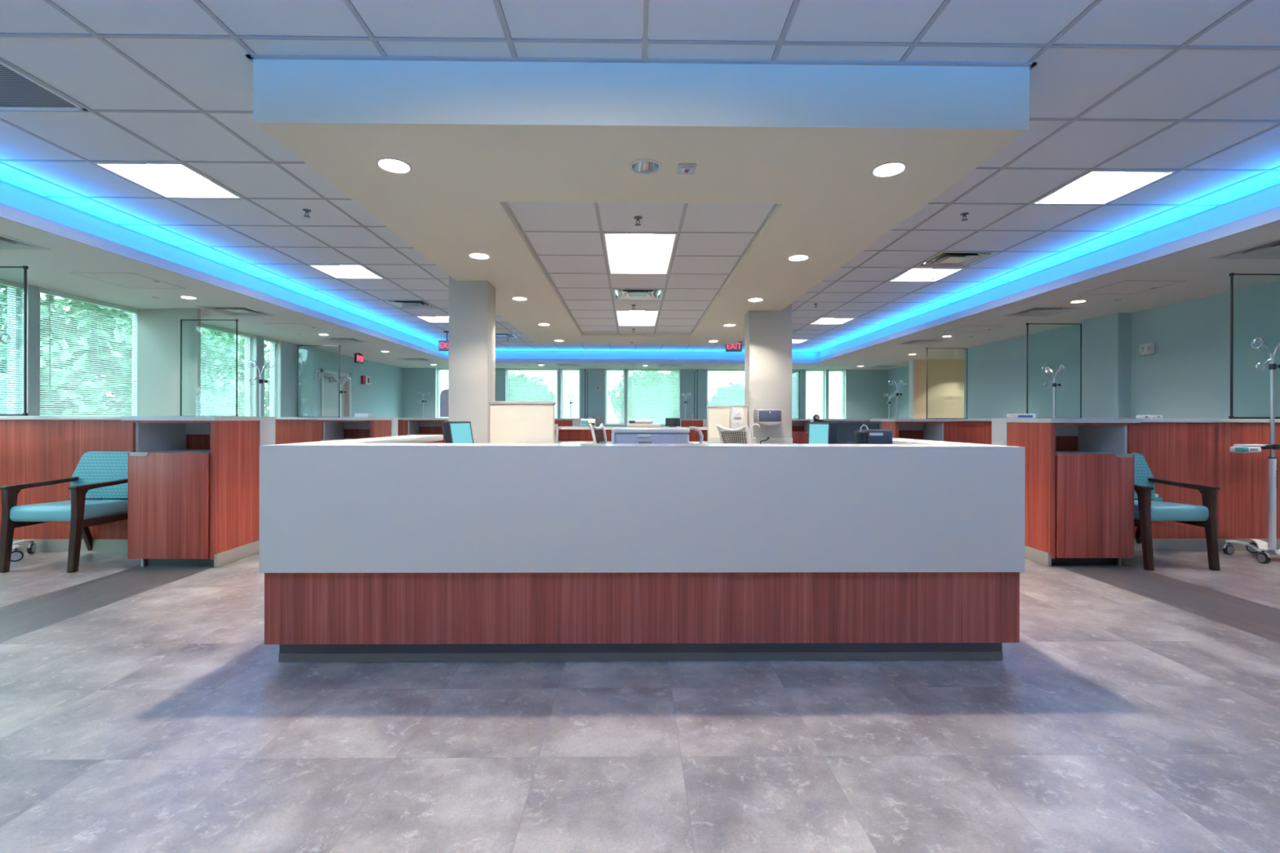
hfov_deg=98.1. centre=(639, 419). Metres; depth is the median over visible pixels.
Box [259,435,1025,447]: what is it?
countertop
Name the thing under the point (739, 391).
tree
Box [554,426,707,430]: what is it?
countertop
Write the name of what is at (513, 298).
recessed light
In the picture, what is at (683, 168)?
fire alarm strobe
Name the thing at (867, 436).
handbag
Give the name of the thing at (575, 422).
wall
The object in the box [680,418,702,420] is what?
countertop
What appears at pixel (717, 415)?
partition
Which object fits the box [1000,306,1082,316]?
air vent
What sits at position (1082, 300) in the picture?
recessed light
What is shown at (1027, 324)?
glass screen
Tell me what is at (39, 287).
window
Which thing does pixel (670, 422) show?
display
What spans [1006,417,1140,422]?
countertop
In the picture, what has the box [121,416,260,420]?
countertop
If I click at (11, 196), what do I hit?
cove
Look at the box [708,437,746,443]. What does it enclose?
backsplash
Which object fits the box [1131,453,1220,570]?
armchair
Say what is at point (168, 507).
base cabinet
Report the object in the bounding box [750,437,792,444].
backsplash
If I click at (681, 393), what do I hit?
pole
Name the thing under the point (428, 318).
ceiling light
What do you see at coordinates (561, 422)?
base cabinet
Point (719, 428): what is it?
chair
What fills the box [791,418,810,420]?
countertop
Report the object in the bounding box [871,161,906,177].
recessed light
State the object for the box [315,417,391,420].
countertop
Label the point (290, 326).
ceiling access panel
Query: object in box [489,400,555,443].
wall
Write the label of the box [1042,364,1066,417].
pole
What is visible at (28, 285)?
window
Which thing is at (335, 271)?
ceiling light
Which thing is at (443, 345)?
exit sign
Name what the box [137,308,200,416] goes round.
wall
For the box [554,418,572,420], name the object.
countertop
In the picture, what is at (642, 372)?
tree
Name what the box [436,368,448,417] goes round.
window blind
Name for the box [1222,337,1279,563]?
pole
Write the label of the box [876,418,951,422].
countertop
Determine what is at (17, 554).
pole
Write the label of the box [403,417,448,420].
countertop
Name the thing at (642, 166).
recessed light
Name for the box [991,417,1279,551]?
wall
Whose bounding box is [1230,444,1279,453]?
pump
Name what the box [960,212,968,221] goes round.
sprinkler
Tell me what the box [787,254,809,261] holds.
recessed light
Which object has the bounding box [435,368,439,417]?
window
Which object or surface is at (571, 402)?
pole
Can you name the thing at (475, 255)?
recessed light
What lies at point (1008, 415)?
glove box
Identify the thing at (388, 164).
recessed light
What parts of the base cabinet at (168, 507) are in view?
handle, door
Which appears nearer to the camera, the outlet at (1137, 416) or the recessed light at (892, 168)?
the recessed light at (892, 168)
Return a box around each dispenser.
[728,407,744,428]
[753,408,781,425]
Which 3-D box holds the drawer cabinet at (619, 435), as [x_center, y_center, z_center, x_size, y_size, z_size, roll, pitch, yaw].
[0.056,0.197,3.195,0.427,0.292,0.381,0,0,-1]
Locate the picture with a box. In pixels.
[581,420,587,426]
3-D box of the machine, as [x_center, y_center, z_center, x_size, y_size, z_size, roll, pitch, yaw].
[0.055,0.059,8.769,0.520,0.115,0.205,0,0,-1]
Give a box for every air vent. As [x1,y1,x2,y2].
[0,234,51,249]
[195,306,275,315]
[319,337,368,342]
[398,358,433,361]
[555,364,581,366]
[656,364,681,366]
[816,364,846,367]
[870,365,898,368]
[897,339,947,344]
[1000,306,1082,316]
[1208,238,1279,259]
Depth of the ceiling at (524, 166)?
3.04 m
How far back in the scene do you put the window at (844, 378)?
15.65 m
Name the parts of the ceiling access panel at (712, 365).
panel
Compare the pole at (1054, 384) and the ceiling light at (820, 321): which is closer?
the pole at (1054, 384)
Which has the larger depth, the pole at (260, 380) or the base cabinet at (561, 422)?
the base cabinet at (561, 422)
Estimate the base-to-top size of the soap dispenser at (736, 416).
0.305 m
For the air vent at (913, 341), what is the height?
0.089 m
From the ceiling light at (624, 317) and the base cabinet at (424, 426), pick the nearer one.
the ceiling light at (624, 317)
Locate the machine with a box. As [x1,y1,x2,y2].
[626,419,660,426]
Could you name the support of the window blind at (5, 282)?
attached to the window at (28, 285)
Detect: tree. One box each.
[0,284,132,416]
[42,293,270,416]
[201,333,270,416]
[508,382,546,389]
[610,370,677,406]
[712,389,744,396]
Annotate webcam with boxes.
[813,414,823,422]
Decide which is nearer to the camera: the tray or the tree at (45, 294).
the tray
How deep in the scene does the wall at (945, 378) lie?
12.94 m
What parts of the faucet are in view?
spout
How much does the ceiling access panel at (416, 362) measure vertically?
0.008 m
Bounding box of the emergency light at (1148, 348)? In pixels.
[1137,342,1155,355]
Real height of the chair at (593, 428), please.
1.033 m
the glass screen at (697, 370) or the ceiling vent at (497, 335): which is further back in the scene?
the glass screen at (697, 370)
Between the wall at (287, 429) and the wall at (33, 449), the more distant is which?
the wall at (287, 429)
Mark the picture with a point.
(584, 423)
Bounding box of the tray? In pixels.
[755,422,781,423]
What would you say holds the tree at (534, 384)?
on the ground
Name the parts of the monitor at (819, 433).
casing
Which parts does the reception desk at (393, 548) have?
panel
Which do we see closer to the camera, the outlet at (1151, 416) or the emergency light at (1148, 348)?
the outlet at (1151, 416)
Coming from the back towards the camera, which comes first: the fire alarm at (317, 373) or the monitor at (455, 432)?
the fire alarm at (317, 373)
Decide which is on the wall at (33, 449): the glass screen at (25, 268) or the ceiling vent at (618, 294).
the glass screen at (25, 268)
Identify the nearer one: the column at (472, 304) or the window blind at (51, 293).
the column at (472, 304)
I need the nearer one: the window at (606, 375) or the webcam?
the webcam
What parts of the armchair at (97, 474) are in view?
leg, rail, armrest, seat, leg, leg, armrest, backrest, rail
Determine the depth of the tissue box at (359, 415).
6.99 m
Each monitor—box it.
[442,421,473,443]
[807,422,837,444]
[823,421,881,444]
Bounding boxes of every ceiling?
[0,0,1279,351]
[253,44,1029,344]
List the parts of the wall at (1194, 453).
panel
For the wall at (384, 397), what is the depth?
11.32 m
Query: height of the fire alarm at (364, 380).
0.200 m
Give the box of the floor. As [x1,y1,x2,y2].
[0,551,1279,852]
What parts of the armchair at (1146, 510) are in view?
rail, leg, backrest, leg, armrest, seat, armrest, rail, leg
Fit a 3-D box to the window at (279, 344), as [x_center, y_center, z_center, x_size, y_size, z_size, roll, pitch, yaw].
[-6.592,-0.643,9.852,0.190,1.600,0.480,0,0,-1]
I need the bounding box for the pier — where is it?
[296,344,314,417]
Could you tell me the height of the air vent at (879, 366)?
0.089 m
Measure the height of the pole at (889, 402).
1.738 m
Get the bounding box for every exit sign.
[354,352,363,364]
[438,331,448,351]
[725,341,742,351]
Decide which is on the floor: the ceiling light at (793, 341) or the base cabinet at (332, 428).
the base cabinet at (332, 428)
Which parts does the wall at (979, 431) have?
wood panel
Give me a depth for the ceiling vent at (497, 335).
11.60 m
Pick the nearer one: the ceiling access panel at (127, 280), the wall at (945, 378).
the ceiling access panel at (127, 280)
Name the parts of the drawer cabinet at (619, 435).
corner post, panel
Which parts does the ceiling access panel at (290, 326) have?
panel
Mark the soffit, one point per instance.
(50, 269)
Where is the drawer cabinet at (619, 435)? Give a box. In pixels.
[611,427,689,444]
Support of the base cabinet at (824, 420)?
on the floor
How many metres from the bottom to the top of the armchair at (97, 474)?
0.815 m
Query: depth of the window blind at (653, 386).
15.54 m
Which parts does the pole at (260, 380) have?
clamp knob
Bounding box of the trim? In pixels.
[0,203,1279,363]
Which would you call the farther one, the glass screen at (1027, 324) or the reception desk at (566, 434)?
the reception desk at (566, 434)
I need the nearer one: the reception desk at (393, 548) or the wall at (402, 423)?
the reception desk at (393, 548)
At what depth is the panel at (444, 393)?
5.95 m
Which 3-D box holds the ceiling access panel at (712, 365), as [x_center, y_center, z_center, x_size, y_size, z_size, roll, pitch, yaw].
[2.150,-1.405,14.487,0.640,0.008,0.680,0,0,-1]
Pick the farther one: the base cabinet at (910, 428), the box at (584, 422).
the box at (584, 422)
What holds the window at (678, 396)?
in the wall at (865, 388)
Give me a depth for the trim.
5.58 m
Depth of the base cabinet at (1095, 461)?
4.09 m
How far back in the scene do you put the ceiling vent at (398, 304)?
8.41 m
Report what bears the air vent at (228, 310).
attached to the soffit
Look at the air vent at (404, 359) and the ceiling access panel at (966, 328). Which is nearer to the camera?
the ceiling access panel at (966, 328)
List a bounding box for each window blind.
[0,279,23,413]
[40,288,137,416]
[200,323,254,415]
[264,337,279,417]
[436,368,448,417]
[506,368,557,418]
[561,368,579,418]
[605,368,623,424]
[627,368,679,424]
[707,368,744,405]
[805,369,824,418]
[828,369,844,418]
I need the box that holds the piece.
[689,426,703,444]
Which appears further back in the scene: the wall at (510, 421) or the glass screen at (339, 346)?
the glass screen at (339, 346)
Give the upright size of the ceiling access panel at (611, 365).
0.008 m
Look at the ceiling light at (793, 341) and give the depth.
12.37 m
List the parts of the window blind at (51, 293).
cord, cord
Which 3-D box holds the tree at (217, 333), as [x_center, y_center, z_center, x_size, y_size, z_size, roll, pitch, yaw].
[-16.494,-2.050,21.763,4.589,7.198,5.598,0,0,15]
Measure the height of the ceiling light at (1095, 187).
0.132 m
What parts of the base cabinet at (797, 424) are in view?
door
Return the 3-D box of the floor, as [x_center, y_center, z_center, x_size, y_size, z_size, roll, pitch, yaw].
[0.412,1.184,7.130,20.000,0.200,17.350,0,0,-1]
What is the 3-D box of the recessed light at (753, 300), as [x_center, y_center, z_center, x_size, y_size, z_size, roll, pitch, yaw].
[1.360,-1.448,6.537,0.188,0.091,0.188,0,0,-1]
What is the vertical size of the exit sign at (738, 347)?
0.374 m
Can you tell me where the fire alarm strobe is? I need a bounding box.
[676,163,696,174]
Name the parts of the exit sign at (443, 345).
plate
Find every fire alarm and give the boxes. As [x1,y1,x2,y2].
[314,369,320,380]
[360,375,370,385]
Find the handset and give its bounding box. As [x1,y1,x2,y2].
[1151,493,1162,501]
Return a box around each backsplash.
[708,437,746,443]
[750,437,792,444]
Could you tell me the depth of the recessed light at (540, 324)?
8.31 m
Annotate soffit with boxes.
[0,217,1279,369]
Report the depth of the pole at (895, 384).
9.17 m
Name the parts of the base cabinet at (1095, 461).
door, handle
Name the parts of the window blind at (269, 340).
cord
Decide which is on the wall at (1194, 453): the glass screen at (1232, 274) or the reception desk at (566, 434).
the glass screen at (1232, 274)
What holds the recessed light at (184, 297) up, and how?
attached to the soffit
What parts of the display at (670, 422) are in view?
plate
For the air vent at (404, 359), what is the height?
0.089 m
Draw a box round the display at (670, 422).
[665,417,679,426]
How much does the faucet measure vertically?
0.261 m
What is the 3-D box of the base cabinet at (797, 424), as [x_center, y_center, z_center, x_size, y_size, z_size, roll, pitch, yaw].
[3.267,0.541,11.659,0.665,1.100,0.511,0,0,-1]
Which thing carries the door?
in the wall at (384, 397)
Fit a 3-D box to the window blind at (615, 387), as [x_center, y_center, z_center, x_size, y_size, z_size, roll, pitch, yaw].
[-0.700,-0.638,15.521,0.490,1.543,0.064,0,0,-1]
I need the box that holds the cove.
[0,182,1279,359]
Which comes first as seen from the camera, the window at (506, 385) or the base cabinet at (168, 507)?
the base cabinet at (168, 507)
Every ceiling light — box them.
[92,162,242,198]
[307,264,384,279]
[415,315,448,322]
[602,232,677,274]
[615,310,658,325]
[791,339,808,343]
[809,318,854,324]
[888,262,964,281]
[1031,170,1177,204]
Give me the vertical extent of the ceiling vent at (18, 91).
0.018 m
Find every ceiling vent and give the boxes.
[0,61,88,111]
[382,300,436,308]
[495,333,517,337]
[612,288,664,300]
[913,251,999,267]
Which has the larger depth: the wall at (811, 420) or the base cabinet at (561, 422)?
the base cabinet at (561, 422)
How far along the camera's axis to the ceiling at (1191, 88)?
3.03 m
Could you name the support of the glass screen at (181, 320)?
on the wall at (287, 429)
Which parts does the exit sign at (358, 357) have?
plate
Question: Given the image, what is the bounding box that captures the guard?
[908,359,914,418]
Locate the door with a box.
[320,368,351,417]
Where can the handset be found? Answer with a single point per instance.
(1157, 498)
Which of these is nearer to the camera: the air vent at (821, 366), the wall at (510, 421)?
the wall at (510, 421)
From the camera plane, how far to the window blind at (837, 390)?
15.60 m
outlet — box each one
[1136,415,1150,418]
[1150,415,1162,418]
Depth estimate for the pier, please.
10.68 m
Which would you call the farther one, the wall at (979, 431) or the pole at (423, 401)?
the pole at (423, 401)
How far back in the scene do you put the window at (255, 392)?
9.43 m
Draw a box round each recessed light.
[178,296,197,299]
[375,157,412,173]
[467,252,490,259]
[511,297,528,300]
[537,323,550,325]
[628,159,662,175]
[723,324,736,326]
[747,297,763,302]
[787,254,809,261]
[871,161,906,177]
[1069,299,1087,303]
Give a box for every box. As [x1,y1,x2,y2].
[354,413,371,417]
[581,418,595,426]
[1006,413,1035,417]
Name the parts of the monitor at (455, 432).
casing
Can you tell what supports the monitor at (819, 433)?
on the reception desk at (393, 548)
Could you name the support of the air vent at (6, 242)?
attached to the soffit
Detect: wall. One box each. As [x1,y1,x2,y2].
[0,415,275,551]
[28,284,403,417]
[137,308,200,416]
[275,417,398,444]
[398,417,442,443]
[403,364,888,426]
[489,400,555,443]
[572,418,581,426]
[702,418,707,426]
[810,418,870,422]
[870,418,991,444]
[888,280,1279,422]
[914,359,964,418]
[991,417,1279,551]
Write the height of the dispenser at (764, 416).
0.200 m
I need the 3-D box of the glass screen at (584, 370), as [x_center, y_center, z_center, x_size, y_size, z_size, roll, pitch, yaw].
[-1.383,-0.638,14.319,0.024,1.235,0.714,0,0,-1]
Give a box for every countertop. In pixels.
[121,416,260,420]
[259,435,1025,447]
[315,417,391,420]
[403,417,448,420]
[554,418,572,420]
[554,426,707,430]
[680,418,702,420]
[708,437,792,444]
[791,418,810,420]
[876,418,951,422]
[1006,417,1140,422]
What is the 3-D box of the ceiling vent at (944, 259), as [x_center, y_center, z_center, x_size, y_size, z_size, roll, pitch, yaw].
[3.376,-1.752,5.964,0.589,0.089,0.589,0,0,-1]
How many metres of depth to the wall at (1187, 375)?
7.14 m
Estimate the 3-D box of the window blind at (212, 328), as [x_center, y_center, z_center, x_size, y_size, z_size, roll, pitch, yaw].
[-6.529,-0.652,8.527,0.064,1.543,1.750,0,0,-1]
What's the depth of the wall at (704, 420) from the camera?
12.02 m
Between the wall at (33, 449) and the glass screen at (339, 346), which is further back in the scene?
the glass screen at (339, 346)
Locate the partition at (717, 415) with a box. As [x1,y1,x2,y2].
[706,405,747,444]
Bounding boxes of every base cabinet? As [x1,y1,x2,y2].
[121,416,260,567]
[315,417,391,441]
[403,417,448,443]
[554,418,572,426]
[679,418,702,426]
[791,418,810,444]
[818,418,864,421]
[876,418,951,441]
[1006,417,1140,566]
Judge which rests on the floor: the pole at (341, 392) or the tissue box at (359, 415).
the pole at (341, 392)
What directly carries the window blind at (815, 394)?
attached to the window at (824, 415)
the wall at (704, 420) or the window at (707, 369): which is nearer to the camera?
the wall at (704, 420)
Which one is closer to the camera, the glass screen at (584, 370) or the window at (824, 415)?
the glass screen at (584, 370)
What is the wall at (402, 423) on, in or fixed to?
on the floor
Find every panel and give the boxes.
[69,272,186,288]
[262,323,328,331]
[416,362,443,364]
[440,389,448,417]
[500,364,528,366]
[608,364,634,367]
[708,364,737,367]
[943,325,1005,332]
[1076,280,1186,294]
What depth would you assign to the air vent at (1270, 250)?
4.69 m
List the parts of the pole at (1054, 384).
clamp knob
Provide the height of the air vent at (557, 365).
0.089 m
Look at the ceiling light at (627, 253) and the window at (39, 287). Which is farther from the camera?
the window at (39, 287)
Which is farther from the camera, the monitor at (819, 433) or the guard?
the guard
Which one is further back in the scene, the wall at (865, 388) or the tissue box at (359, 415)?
the wall at (865, 388)
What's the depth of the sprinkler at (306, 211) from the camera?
4.58 m
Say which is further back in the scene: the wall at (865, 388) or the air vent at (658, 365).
the wall at (865, 388)
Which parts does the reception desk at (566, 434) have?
panel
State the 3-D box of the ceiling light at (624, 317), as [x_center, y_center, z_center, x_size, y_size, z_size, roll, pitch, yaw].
[-0.043,-1.521,8.037,0.586,0.132,1.211,0,0,-1]
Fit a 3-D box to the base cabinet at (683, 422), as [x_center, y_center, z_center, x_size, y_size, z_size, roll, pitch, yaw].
[1.119,0.536,12.347,0.511,1.100,0.665,0,0,-1]
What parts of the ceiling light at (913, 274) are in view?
frame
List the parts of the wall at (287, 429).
wood panel, panel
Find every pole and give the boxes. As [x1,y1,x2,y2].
[0,332,35,561]
[247,360,274,416]
[332,377,351,417]
[416,391,429,417]
[565,393,574,418]
[680,392,690,418]
[883,393,895,418]
[888,379,906,418]
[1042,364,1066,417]
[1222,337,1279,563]
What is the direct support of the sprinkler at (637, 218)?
attached to the ceiling at (524, 166)
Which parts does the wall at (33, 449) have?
wood panel, panel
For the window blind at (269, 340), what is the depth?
9.85 m
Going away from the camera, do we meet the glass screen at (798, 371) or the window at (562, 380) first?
the glass screen at (798, 371)
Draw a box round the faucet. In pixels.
[751,423,769,444]
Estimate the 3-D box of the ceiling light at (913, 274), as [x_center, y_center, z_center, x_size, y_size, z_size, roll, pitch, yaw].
[3.369,-1.773,6.581,0.593,0.132,0.593,0,0,-1]
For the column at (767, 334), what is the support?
on the floor
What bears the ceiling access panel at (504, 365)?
attached to the soffit
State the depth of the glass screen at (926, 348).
9.58 m
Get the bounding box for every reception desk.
[258,435,1025,662]
[554,426,707,444]
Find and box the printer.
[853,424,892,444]
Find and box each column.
[448,275,495,443]
[744,302,792,437]
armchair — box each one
[0,451,130,573]
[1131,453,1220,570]
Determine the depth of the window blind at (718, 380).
15.56 m
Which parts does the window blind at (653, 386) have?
cord, cord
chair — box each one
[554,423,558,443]
[587,423,607,443]
[715,424,751,444]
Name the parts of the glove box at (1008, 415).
blue panel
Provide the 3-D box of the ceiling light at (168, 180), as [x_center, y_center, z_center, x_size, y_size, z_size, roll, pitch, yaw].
[-3.388,-1.789,4.032,0.593,0.132,0.593,0,0,-1]
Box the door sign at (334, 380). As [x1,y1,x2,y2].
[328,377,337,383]
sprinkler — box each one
[302,208,311,217]
[633,216,642,226]
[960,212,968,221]
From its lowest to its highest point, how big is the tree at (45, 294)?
7.039 m
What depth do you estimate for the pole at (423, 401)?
13.33 m
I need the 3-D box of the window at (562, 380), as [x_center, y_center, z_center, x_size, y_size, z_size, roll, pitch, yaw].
[-1.940,-0.632,15.553,0.570,1.600,0.190,0,0,-1]
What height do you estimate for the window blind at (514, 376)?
1.543 m
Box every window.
[0,278,29,416]
[39,287,137,416]
[201,323,257,416]
[263,337,281,417]
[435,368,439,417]
[505,368,558,418]
[560,368,580,418]
[604,368,625,425]
[626,368,679,426]
[706,368,744,418]
[804,369,826,418]
[828,369,846,418]
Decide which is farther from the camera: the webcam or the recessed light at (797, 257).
the recessed light at (797, 257)
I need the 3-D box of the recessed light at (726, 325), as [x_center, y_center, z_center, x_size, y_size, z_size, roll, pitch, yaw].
[1.339,-1.448,8.297,0.188,0.091,0.188,0,0,-1]
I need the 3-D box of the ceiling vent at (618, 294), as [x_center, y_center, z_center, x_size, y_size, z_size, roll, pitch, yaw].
[-0.024,-1.501,6.494,0.582,0.089,0.582,0,0,-1]
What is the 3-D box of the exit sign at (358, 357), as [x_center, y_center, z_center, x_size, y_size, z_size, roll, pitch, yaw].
[-6.061,-1.317,11.978,0.060,0.220,0.320,0,0,-1]
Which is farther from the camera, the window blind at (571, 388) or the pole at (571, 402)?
the window blind at (571, 388)
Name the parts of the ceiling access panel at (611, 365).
panel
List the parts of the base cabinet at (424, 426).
door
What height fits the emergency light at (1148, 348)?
0.140 m
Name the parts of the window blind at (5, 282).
cord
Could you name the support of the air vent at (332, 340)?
attached to the soffit
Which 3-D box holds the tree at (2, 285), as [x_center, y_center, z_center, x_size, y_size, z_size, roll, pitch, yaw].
[-12.467,-1.650,10.805,4.856,6.416,4.839,0,0,39]
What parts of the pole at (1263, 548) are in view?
clamp knob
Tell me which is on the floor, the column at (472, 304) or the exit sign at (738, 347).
the column at (472, 304)
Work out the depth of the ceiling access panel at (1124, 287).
5.88 m
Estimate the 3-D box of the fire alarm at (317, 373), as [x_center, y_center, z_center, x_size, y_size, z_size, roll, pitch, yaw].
[-6.498,-0.893,11.223,0.070,0.200,0.160,0,0,-1]
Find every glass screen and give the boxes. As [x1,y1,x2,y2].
[0,265,28,416]
[180,319,238,416]
[297,345,340,417]
[584,369,587,418]
[693,369,697,418]
[791,370,799,418]
[925,347,967,418]
[1026,323,1081,417]
[1228,272,1279,418]

